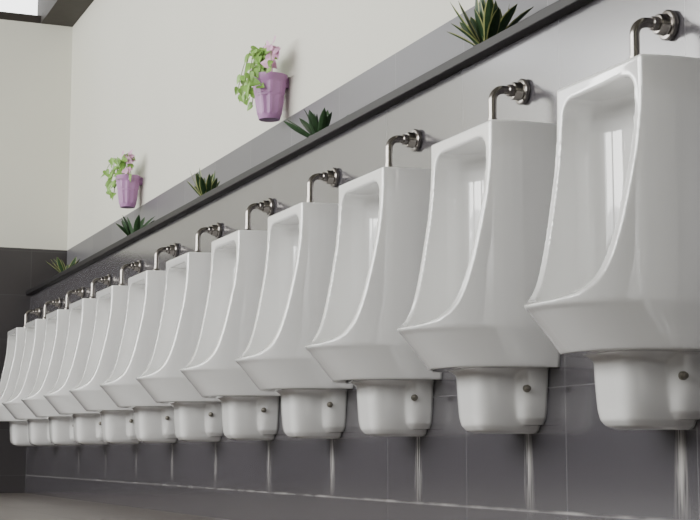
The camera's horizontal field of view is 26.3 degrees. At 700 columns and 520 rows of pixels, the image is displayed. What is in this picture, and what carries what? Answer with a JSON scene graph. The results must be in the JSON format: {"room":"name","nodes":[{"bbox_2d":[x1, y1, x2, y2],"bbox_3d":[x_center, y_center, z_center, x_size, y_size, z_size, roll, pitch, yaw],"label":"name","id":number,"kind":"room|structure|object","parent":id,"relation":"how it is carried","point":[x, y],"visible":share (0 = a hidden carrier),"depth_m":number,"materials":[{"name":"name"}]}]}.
{"room":"public restroom","nodes":[
{"label":"public restroom","id":0,"kind":"room"},
{"bbox_2d":[0,19,72,492],"bbox_3d":[-4.298,-0.142,10.267,5.010,3.470,0.150,3,-8,-22],"label":"wall","id":1,"kind":"structure","parent":0,"point":[36,58],"depth_m":11.06,"materials":[{"name":"paint"}]},
{"bbox_2d":[0,11,40,23],"bbox_3d":[-4.478,-2.125,10.449,4.620,0.510,0.150,3,-8,-22],"label":"trim","id":2,"kind":"structure","parent":1,"relation":"attached to","point":[3,15],"depth_m":11.16,"materials":[{"name":"brown wood"}]},
{"bbox_2d":[0,493,227,519],"bbox_3d":[-1.780,0.827,3.767,5.160,0.120,13.760,3,-8,-22],"label":"floor","id":3,"kind":"structure","parent":0,"point":[13,506],"depth_m":7.29,"materials":[{"name":"tile"}]},
{"bbox_2d":[67,0,557,264],"bbox_3d":[0.537,-1.538,5.033,0.150,2.045,13.460,3,-8,-22],"label":"wall","id":4,"kind":"structure","parent":0,"point":[156,79],"depth_m":7.94,"materials":[{"name":"white paint"}]},
{"bbox_2d":[37,0,93,26],"bbox_3d":[0.398,-2.801,5.221,0.390,0.510,13.610,3,-8,-22],"label":"trim","id":5,"kind":"structure","parent":4,"relation":"attached to","point":[52,12],"depth_m":10.99,"materials":[{"name":"brown wood"}]},
{"bbox_2d":[101,149,142,208],"bbox_3d":[-1.398,-0.484,9.149,0.222,0.351,0.409,3,-8,-22],"label":"potted plant","id":6,"kind":"object","parent":4,"relation":"attached to","point":[127,184],"visible":1,"depth_m":9.04,"materials":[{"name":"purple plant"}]},
{"bbox_2d":[234,36,288,121],"bbox_3d":[-0.419,-0.800,6.732,0.343,0.359,0.220,-6,-10,41],"label":"potted plant","id":7,"kind":"object","parent":4,"relation":"attached to","point":[268,89],"visible":1,"depth_m":6.65,"materials":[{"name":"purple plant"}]},
{"bbox_2d":[25,0,699,519],"bbox_3d":[0.417,0.177,4.762,0.410,1.425,13.460,3,-8,-22],"label":"wall","id":8,"kind":"structure","parent":0,"point":[575,467],"depth_m":4.64,"materials":[{"name":"grey tile"}]},
{"bbox_2d":[0,307,40,445],"bbox_3d":[-2.354,0.808,10.456,0.358,0.974,0.402,3,-8,-22],"label":"urinal","id":9,"kind":"object","parent":8,"relation":"attached to","point":[18,429],"visible":0.41,"depth_m":10.35,"materials":[{"name":"white ceramic"}]},
{"bbox_2d":[2,297,60,445],"bbox_3d":[-2.088,0.725,9.814,0.358,0.974,0.402,3,-8,-22],"label":"urinal","id":10,"kind":"object","parent":8,"relation":"attached to","point":[38,427],"visible":0.41,"depth_m":9.70,"materials":[{"name":"white ceramic"}]},
{"bbox_2d":[21,287,84,444],"bbox_3d":[-1.822,0.642,9.172,0.358,0.974,0.402,3,-8,-22],"label":"urinal","id":11,"kind":"object","parent":8,"relation":"attached to","point":[56,328],"visible":0.5,"depth_m":9.06,"materials":[{"name":"white ceramic"}]},
{"bbox_2d":[43,274,110,444],"bbox_3d":[-1.556,0.559,8.530,0.358,0.974,0.402,3,-8,-22],"label":"urinal","id":12,"kind":"object","parent":8,"relation":"attached to","point":[87,430],"visible":0.56,"depth_m":8.42,"materials":[{"name":"white ceramic"}]},
{"bbox_2d":[69,260,141,443],"bbox_3d":[-1.290,0.476,7.888,0.358,0.974,0.402,3,-8,-22],"label":"urinal","id":13,"kind":"object","parent":8,"relation":"attached to","point":[117,424],"visible":0.59,"depth_m":7.78,"materials":[{"name":"white ceramic"}]},
{"bbox_2d":[99,243,177,442],"bbox_3d":[-1.023,0.393,7.246,0.358,0.974,0.402,3,-8,-22],"label":"urinal","id":14,"kind":"object","parent":8,"relation":"attached to","point":[153,421],"visible":0.66,"depth_m":7.13,"materials":[{"name":"white ceramic"}]},
{"bbox_2d":[136,222,222,441],"bbox_3d":[-0.757,0.310,6.604,0.358,0.974,0.402,3,-8,-22],"label":"urinal","id":15,"kind":"object","parent":8,"relation":"attached to","point":[197,418],"visible":0.64,"depth_m":6.49,"materials":[{"name":"white ceramic"}]},
{"bbox_2d":[180,198,279,440],"bbox_3d":[-0.491,0.227,5.962,0.358,0.974,0.402,3,-8,-22],"label":"urinal","id":16,"kind":"object","parent":8,"relation":"attached to","point":[238,258],"visible":0.74,"depth_m":5.85,"materials":[{"name":"white ceramic"}]},
{"bbox_2d":[235,168,352,438],"bbox_3d":[-0.225,0.144,5.320,0.358,0.974,0.402,3,-8,-22],"label":"urinal","id":17,"kind":"object","parent":8,"relation":"attached to","point":[301,238],"visible":0.8,"depth_m":5.20,"materials":[{"name":"white ceramic"}]},
{"bbox_2d":[26,0,592,294],"bbox_3d":[0.331,-0.549,4.820,0.295,0.030,13.460,3,-8,-22],"label":"shelf ledge","id":18,"kind":"object","parent":8,"relation":"on","point":[559,8],"visible":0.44,"depth_m":5.13,"materials":[{"name":"black stone"}]},
{"bbox_2d":[47,256,79,272],"bbox_3d":[-1.957,0.060,10.390,0.257,0.190,0.222,-3,-8,22],"label":"snake plant","id":19,"kind":"object","parent":18,"relation":"on","point":[60,264],"visible":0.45,"depth_m":10.40,"materials":[{"name":"green plant"}]},
{"bbox_2d":[116,215,154,236],"bbox_3d":[-1.232,-0.165,8.646,0.174,0.190,0.176,-5,-9,36],"label":"snake plant","id":20,"kind":"object","parent":18,"relation":"on","point":[127,228],"visible":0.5,"depth_m":8.62,"materials":[{"name":"green plant"}]},
{"bbox_2d":[187,168,219,197],"bbox_3d":[-0.689,-0.348,7.330,0.227,0.214,0.230,3,-8,-22],"label":"snake plant","id":21,"kind":"object","parent":18,"relation":"on","point":[202,186],"visible":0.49,"depth_m":7.26,"materials":[{"name":"green plant"}]},
{"bbox_2d":[284,107,348,136],"bbox_3d":[-0.138,-0.516,5.909,0.240,0.184,0.189,-5,-9,36],"label":"snake plant","id":22,"kind":"object","parent":18,"relation":"on","point":[314,125],"visible":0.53,"depth_m":5.88,"materials":[{"name":"green plant"}]},
{"bbox_2d":[448,0,532,46],"bbox_3d":[0.432,-0.706,4.613,0.258,0.228,0.279,7,-10,-44],"label":"snake plant","id":23,"kind":"object","parent":18,"relation":"on","point":[489,21],"visible":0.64,"depth_m":4.57,"materials":[{"name":"green plant"}]},
{"bbox_2d":[305,129,441,436],"bbox_3d":[0.041,0.060,4.678,0.358,0.974,0.402,3,-8,-22],"label":"urinal","id":24,"kind":"object","parent":8,"relation":"attached to","point":[383,212],"visible":0.9,"depth_m":4.56,"materials":[{"name":"white ceramic"}]},
{"bbox_2d":[397,79,559,433],"bbox_3d":[0.307,-0.022,4.036,0.358,0.974,0.402,3,-8,-22],"label":"urinal","id":25,"kind":"object","parent":8,"relation":"attached to","point":[468,319],"visible":0.96,"depth_m":3.92,"materials":[{"name":"white ceramic"}]},
{"bbox_2d":[524,10,699,430],"bbox_3d":[0.574,-0.106,3.393,0.358,0.974,0.402,3,-8,-22],"label":"urinal","id":26,"kind":"object","parent":8,"relation":"attached to","point":[617,288],"visible":1,"depth_m":3.28,"materials":[{"name":"white ceramic"}]}
]}

